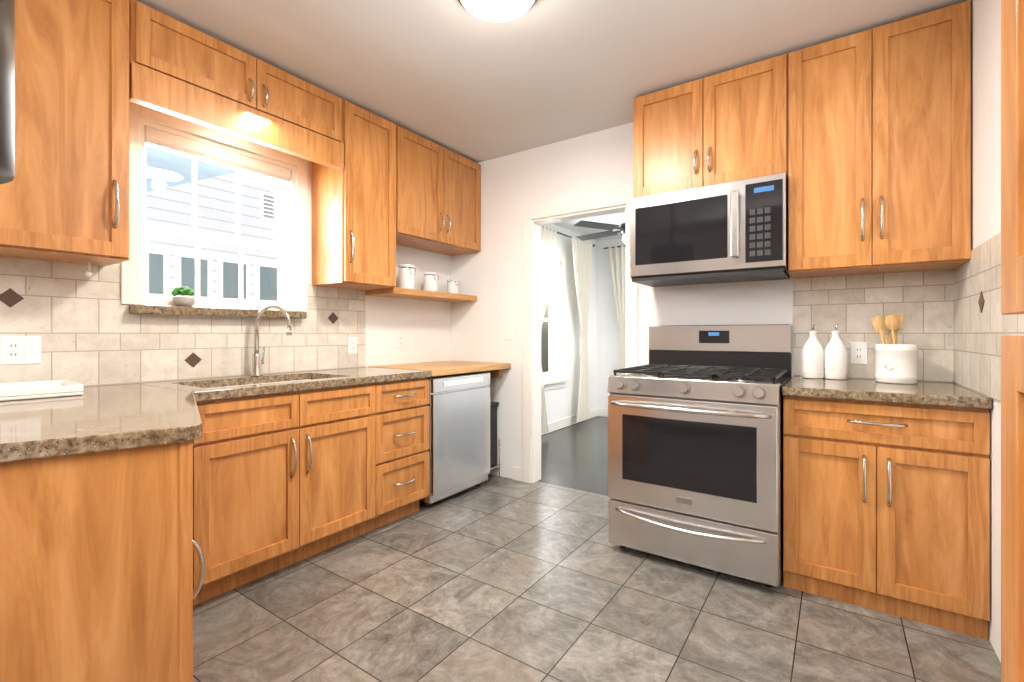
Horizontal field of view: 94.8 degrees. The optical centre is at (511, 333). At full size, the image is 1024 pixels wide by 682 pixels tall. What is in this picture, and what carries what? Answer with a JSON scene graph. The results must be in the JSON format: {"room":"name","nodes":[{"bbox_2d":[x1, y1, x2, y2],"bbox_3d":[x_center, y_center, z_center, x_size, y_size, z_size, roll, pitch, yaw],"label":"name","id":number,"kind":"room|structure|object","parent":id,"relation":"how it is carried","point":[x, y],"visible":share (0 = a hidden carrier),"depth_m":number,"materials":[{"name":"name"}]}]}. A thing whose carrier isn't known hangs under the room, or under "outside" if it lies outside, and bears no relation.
{"room":"kitchen","nodes":[
{"label":"kitchen","id":0,"kind":"room"},
{"bbox_2d":[172,286,195,306],"bbox_3d":[-1.671,-0.191,2.397,0.102,0.106,0.103,0,0,35],"label":"potted plant","id":1,"kind":"object","parent":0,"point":[184,301],"depth_m":2.37,"materials":[{"name":"green plant"}]},
{"bbox_2d":[112,118,596,422],"bbox_3d":[-1.017,-0.115,3.533,0.150,2.730,7.900,0,0,35],"label":"wall","id":2,"kind":"structure","parent":0,"point":[424,326],"depth_m":3.94,"materials":[{"name":"white paint"}]},
{"bbox_2d":[0,336,40,364],"bbox_3d":[-2.012,0.065,1.930,0.010,0.116,0.118,0,0,35],"label":"double electrical outlet","id":3,"kind":"object","parent":2,"relation":"attached to","point":[20,349],"visible":1,"depth_m":1.93,"materials":[{"name":"white plastic"}]},
{"bbox_2d":[0,0,129,276],"bbox_3d":[-2.044,-0.826,1.569,0.376,1.179,1.170,0,0,35],"label":"upper cabinet","id":4,"kind":"object","parent":2,"relation":"attached to","point":[65,195],"visible":1,"depth_m":1.82,"materials":[{"name":"brown wood"}]},
{"bbox_2d":[0,257,365,386],"bbox_3d":[-2.070,-0.042,1.857,0.010,0.557,3.624,0,0,34],"label":"backsplash","id":5,"kind":"structure","parent":2,"relation":"attached to","point":[92,331],"depth_m":2.25,"materials":[{"name":"beige tile"}]},
{"bbox_2d":[120,102,307,318],"bbox_3d":[-1.601,-0.603,2.615,0.224,1.015,0.941,0,0,35],"label":"kitchen window","id":6,"kind":"structure","parent":2,"relation":"in","point":[289,244],"depth_m":2.56,"materials":[{"name":"white"}]},
{"bbox_2d":[130,0,343,169],"bbox_3d":[-1.420,-1.202,2.477,0.376,0.425,1.030,0,0,35],"label":"upper cabinet","id":7,"kind":"object","parent":2,"relation":"attached to","point":[181,70],"visible":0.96,"depth_m":2.28,"materials":[{"name":"brown wood"}]},
{"bbox_2d":[348,337,356,353],"bbox_3d":[-1.101,0.080,3.256,0.008,0.116,0.072,0,0,35],"label":"outlet","id":8,"kind":"object","parent":2,"relation":"attached to","point":[352,345],"visible":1,"depth_m":3.25,"materials":[{"name":"white plastic"}]},
{"bbox_2d":[312,99,395,289],"bbox_3d":[-1.010,-0.863,3.073,0.376,1.105,0.412,0,0,35],"label":"upper cabinet","id":9,"kind":"object","parent":2,"relation":"attached to","point":[354,223],"visible":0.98,"depth_m":2.96,"materials":[{"name":"brown wood"}]},
{"bbox_2d":[397,333,403,347],"bbox_3d":[-0.858,0.050,3.623,0.008,0.116,0.072,0,0,35],"label":"outlet","id":10,"kind":"object","parent":2,"relation":"attached to","point":[400,340],"visible":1,"depth_m":3.62,"materials":[{"name":"white plastic"}]},
{"bbox_2d":[365,287,476,301],"bbox_3d":[-0.668,-0.296,3.641,0.297,0.043,0.908,0,0,35],"label":"open shelf","id":11,"kind":"object","parent":2,"relation":"attached to","point":[397,292],"visible":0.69,"depth_m":3.45,"materials":[{"name":"brown wood"}]},
{"bbox_2d":[398,264,415,288],"bbox_3d":[-0.769,-0.413,3.453,0.129,0.190,0.120,0,0,35],"label":"canister","id":12,"kind":"object","parent":11,"relation":"on","point":[406,275],"visible":0.9,"depth_m":3.40,"materials":[{"name":"white ceramic"}]},
{"bbox_2d":[424,272,438,291],"bbox_3d":[-0.628,-0.399,3.659,0.116,0.160,0.108,0,0,35],"label":"medium canister","id":13,"kind":"object","parent":11,"relation":"on","point":[430,281],"visible":0.85,"depth_m":3.62,"materials":[{"name":"white ceramic"}]},
{"bbox_2d":[447,279,458,293],"bbox_3d":[-0.483,-0.384,3.869,0.104,0.130,0.096,0,0,35],"label":"canister","id":14,"kind":"object","parent":11,"relation":"on","point":[452,285],"visible":0.85,"depth_m":3.83,"materials":[{"name":"white ceramic"}]},
{"bbox_2d":[396,125,480,255],"bbox_3d":[-0.635,-1.048,3.618,0.376,0.735,0.908,0,0,35],"label":"upper cabinet","id":15,"kind":"object","parent":2,"relation":"attached to","point":[438,198],"visible":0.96,"depth_m":3.49,"materials":[{"name":"brown wood"}]},
{"bbox_2d":[368,361,510,377],"bbox_3d":[-0.521,0.290,3.554,0.637,0.119,0.884,0,0,35],"label":"countertop","id":16,"kind":"structure","parent":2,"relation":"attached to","point":[442,368],"depth_m":3.45,"materials":[{"name":"brown wood"}]},
{"bbox_2d":[541,254,569,390],"bbox_3d":[0.371,-0.150,5.485,0.224,1.600,0.900,0,0,35],"label":"window","id":17,"kind":"structure","parent":2,"relation":"in","point":[556,319],"depth_m":5.74,"materials":[{"name":"white"}]},
{"bbox_2d":[541,225,594,434],"bbox_3d":[0.633,-0.050,5.571,0.060,2.280,1.636,0,0,35],"label":"curtain","id":18,"kind":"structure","parent":2,"relation":"hanging from","point":[582,255],"depth_m":5.87,"materials":[{"name":"white fabric"}]},
{"bbox_2d":[542,408,597,434],"bbox_3d":[0.368,1.095,5.398,0.017,0.110,2.876,0,0,34],"label":"baseboard","id":19,"kind":"structure","parent":2,"relation":"attached to","point":[552,427],"depth_m":5.83,"materials":[{"name":"white"}]},
{"bbox_2d":[136,0,967,162],"bbox_3d":[-0.494,-1.490,1.302,3.540,0.120,4.814,0,0,35],"label":"ceiling","id":20,"kind":"structure","parent":0,"point":[456,76],"depth_m":2.36,"materials":[{"name":"white paint"}]},
{"bbox_2d":[0,0,14,183],"bbox_3d":[-1.229,-0.885,0.860,0.440,1.090,0.440,0,0,35],"label":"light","id":21,"kind":"object","parent":20,"relation":"hanging from","point":[7,91],"visible":1,"depth_m":0.97,"materials":[{"name":"black"}]},
{"bbox_2d":[458,0,536,21],"bbox_3d":[-0.061,-1.382,1.930,0.360,0.095,0.360,0,0,35],"label":"dome ceiling light","id":22,"kind":"object","parent":20,"relation":"attached to","point":[497,10],"visible":1,"depth_m":1.95,"materials":[{"name":"white glass"}]},
{"bbox_2d":[538,416,607,495],"bbox_3d":[1.833,1.202,4.368,3.600,0.096,2.996,0,0,35],"label":"floor","id":23,"kind":"structure","parent":0,"point":[574,456],"depth_m":4.43,"materials":[{"name":"grey"}]},
{"bbox_2d":[553,212,624,240],"bbox_3d":[1.849,-1.430,4.393,3.600,0.240,2.936,0,0,35],"label":"ceiling","id":24,"kind":"structure","parent":0,"point":[617,218],"depth_m":5.58,"materials":[{"name":"white paint"}]},
{"bbox_2d":[574,220,624,242],"bbox_3d":[1.194,-1.107,4.793,1.246,0.404,1.232,0,0,35],"label":"ceiling fan","id":25,"kind":"object","parent":24,"relation":"hanging from","point":[598,225],"visible":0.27,"depth_m":4.70,"materials":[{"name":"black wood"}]},
{"bbox_2d":[193,474,1000,681],"bbox_3d":[-0.468,1.200,1.339,3.240,0.100,4.604,0,0,35],"label":"floor","id":26,"kind":"structure","parent":0,"point":[494,578],"depth_m":1.90,"materials":[{"name":"grey tile"}]},
{"bbox_2d":[0,441,204,681],"bbox_3d":[-1.417,0.713,1.278,0.958,0.874,0.780,0,0,-35],"label":"base cabinet","id":27,"kind":"object","parent":26,"relation":"on","point":[96,566],"visible":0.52,"depth_m":1.12,"materials":[{"name":"brown wood"}]},
{"bbox_2d":[0,367,430,462],"bbox_3d":[-1.182,0.255,1.917,1.402,0.040,2.560,0,0,35],"label":"countertop","id":28,"kind":"structure","parent":27,"relation":"on","point":[91,419],"depth_m":1.45,"materials":[{"name":"brown stone"}]},
{"bbox_2d":[0,380,83,400],"bbox_3d":[-1.907,0.214,1.735,0.320,0.040,0.440,0,0,39],"label":"tray","id":29,"kind":"object","parent":28,"relation":"on","point":[32,390],"visible":1,"depth_m":1.76,"materials":[{"name":"white ceramic"}]},
{"bbox_2d":[214,379,311,387],"bbox_3d":[-1.272,0.368,2.446,0.424,0.184,0.754,0,0,35],"label":"undermount sink","id":30,"kind":"object","parent":28,"relation":"in","point":[262,383],"visible":0.02,"depth_m":2.62,"materials":[{"name":"silver metal"}]},
{"bbox_2d":[251,304,291,375],"bbox_3d":[-1.337,0.035,2.605,0.239,0.400,0.120,0,0,35],"label":"gooseneck faucet","id":31,"kind":"object","parent":28,"relation":"on","point":[257,361],"visible":1,"depth_m":2.61,"materials":[{"name":"silver metal"}]},
{"bbox_2d":[193,377,429,605],"bbox_3d":[-1.147,0.713,2.627,0.656,0.874,1.350,0,0,35],"label":"base cabinet","id":32,"kind":"object","parent":26,"relation":"on","point":[282,480],"depth_m":2.29,"materials":[{"name":"brown wood"}]},
{"bbox_2d":[419,372,489,506],"bbox_3d":[-0.577,0.718,3.460,0.598,0.860,0.620,0,0,35],"label":"dishwasher","id":33,"kind":"object","parent":26,"relation":"on","point":[459,405],"visible":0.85,"depth_m":3.25,"materials":[{"name":"silver metal"}]},
{"bbox_2d":[485,401,499,482],"bbox_3d":[-0.296,0.850,3.813,0.360,0.600,0.190,0,0,35],"label":"trash bin","id":34,"kind":"object","parent":26,"relation":"on","point":[493,436],"visible":0.27,"depth_m":3.75,"materials":[{"name":"black plastic"}]},
{"bbox_2d":[607,324,791,586],"bbox_3d":[1.021,0.547,2.544,0.792,1.205,0.802,0,0,35],"label":"gas range","id":35,"kind":"object","parent":26,"relation":"on","point":[695,444],"visible":1,"depth_m":2.27,"materials":[{"name":"silver metal"}]},
{"bbox_2d":[783,396,989,639],"bbox_3d":[1.664,0.713,2.177,0.667,0.874,0.681,0,0,35],"label":"base cabinet","id":36,"kind":"object","parent":26,"relation":"on","point":[886,507],"visible":0.98,"depth_m":1.90,"materials":[{"name":"brown wood"}]},
{"bbox_2d":[782,376,991,408],"bbox_3d":[1.668,0.255,2.183,0.670,0.040,0.667,0,0,35],"label":"countertop","id":37,"kind":"structure","parent":36,"relation":"on","point":[938,393],"depth_m":1.98,"materials":[{"name":"brown stone"}]},
{"bbox_2d":[802,324,823,378],"bbox_3d":[1.606,0.091,2.512,0.102,0.286,0.102,0,0,35],"label":"oil bottle","id":38,"kind":"object","parent":37,"relation":"on","point":[812,359],"visible":1,"depth_m":2.48,"materials":[{"name":"white ceramic"}]},
{"bbox_2d":[824,324,847,379],"bbox_3d":[1.689,0.091,2.455,0.102,0.286,0.102,0,0,35],"label":"oil bottle","id":39,"kind":"object","parent":37,"relation":"on","point":[835,360],"visible":1,"depth_m":2.42,"materials":[{"name":"white ceramic"}]},
{"bbox_2d":[871,313,917,383],"bbox_3d":[1.852,0.066,2.283,0.180,0.336,0.165,0,0,35],"label":"utensil crock","id":40,"kind":"object","parent":37,"relation":"on","point":[896,362],"visible":1,"depth_m":2.24,"materials":[{"name":"white ceramic"}]},
{"bbox_2d":[1001,0,1023,681],"bbox_3d":[0.316,-0.133,-0.095,0.317,2.564,1.330,0,0,35],"label":"tall cabinet","id":41,"kind":"object","parent":26,"relation":"on","point":[1012,347],"visible":1,"depth_m":0.45,"materials":[{"name":"brown wood"}]},
{"bbox_2d":[597,238,624,416],"bbox_3d":[2.785,-0.115,5.622,3.750,2.730,0.150,0,0,34],"label":"wall","id":42,"kind":"structure","parent":0,"point":[608,341],"depth_m":6.54,"materials":[{"name":"white paint"}]},
{"bbox_2d":[598,408,607,416],"bbox_3d":[2.676,1.095,5.596,3.598,0.110,0.015,0,0,34],"label":"baseboard","id":43,"kind":"structure","parent":42,"relation":"attached to","point":[601,412],"depth_m":6.56,"materials":[{"name":"white"}]},
{"bbox_2d":[603,244,624,374],"bbox_3d":[1.845,-0.050,6.020,1.450,2.280,0.060,0,0,35],"label":"curtain","id":44,"kind":"object","parent":42,"relation":"attached to","point":[617,260],"visible":0.33,"depth_m":6.30,"materials":[{"name":"fabric"}]},
{"bbox_2d":[451,122,948,478],"bbox_3d":[0.984,-0.115,3.134,3.600,2.730,0.120,0,0,35],"label":"wall","id":45,"kind":"structure","parent":0,"point":[597,164],"depth_m":3.68,"materials":[{"name":"white paint"}]},
{"bbox_2d":[522,192,637,482],"bbox_3d":[0.502,0.098,3.465,0.920,2.105,0.156,0,0,35],"label":"door frame","id":46,"kind":"structure","parent":45,"relation":"attached to","point":[532,222],"depth_m":3.63,"materials":[{"name":"white wood"}]},
{"bbox_2d":[633,53,787,197],"bbox_3d":[1.137,-1.107,2.712,0.800,0.615,0.396,0,0,35],"label":"upper cabinet","id":47,"kind":"object","parent":45,"relation":"attached to","point":[726,126],"visible":0.81,"depth_m":2.55,"materials":[{"name":"brown wood"}]},
{"bbox_2d":[630,173,790,286],"bbox_3d":[1.122,-0.551,2.691,0.794,0.488,0.446,0,0,35],"label":"microwave","id":48,"kind":"object","parent":47,"relation":"attached to","point":[732,231],"visible":0.96,"depth_m":2.51,"materials":[{"name":"silver metal"}]},
{"bbox_2d":[850,342,866,363],"bbox_3d":[1.821,0.100,2.471,0.072,0.116,0.008,0,0,35],"label":"outlet","id":49,"kind":"object","parent":45,"relation":"attached to","point":[858,352],"visible":1,"depth_m":2.47,"materials":[{"name":"white plastic"}]},
{"bbox_2d":[793,270,947,381],"bbox_3d":[1.845,-0.058,2.464,0.644,0.585,0.007,0,0,34],"label":"backsplash","id":50,"kind":"structure","parent":45,"relation":"attached to","point":[849,302],"depth_m":2.44,"materials":[{"name":"beige tile"}]},
{"bbox_2d":[788,0,970,278],"bbox_3d":[1.744,-0.863,2.295,0.669,1.105,0.396,0,0,35],"label":"upper cabinet","id":51,"kind":"object","parent":45,"relation":"attached to","point":[879,149],"visible":1,"depth_m":2.14,"materials":[{"name":"brown wood"}]},
{"bbox_2d":[957,0,1000,662],"bbox_3d":[0.869,-0.115,0.292,0.150,2.730,4.694,0,0,35],"label":"wall","id":52,"kind":"structure","parent":0,"point":[985,120],"depth_m":1.75,"materials":[{"name":"white paint"}]},
{"bbox_2d":[948,232,1023,401],"bbox_3d":[1.638,-0.058,1.553,0.010,0.585,1.744,0,0,34],"label":"backsplash","id":53,"kind":"structure","parent":52,"relation":"attached to","point":[976,323],"depth_m":1.86,"materials":[{"name":"beige tile"}]},
{"label":"outside","id":54,"kind":"structure","parent":0,"visible":0},
{"bbox_2d":[146,172,277,300],"bbox_3d":[-3.732,-1.100,5.157,0.135,5.500,12.000,0,0,35],"label":"neighbor house","id":55,"kind":"structure","parent":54,"point":[153,209],"depth_m":5.50,"materials":[{"name":"white"}]}
]}

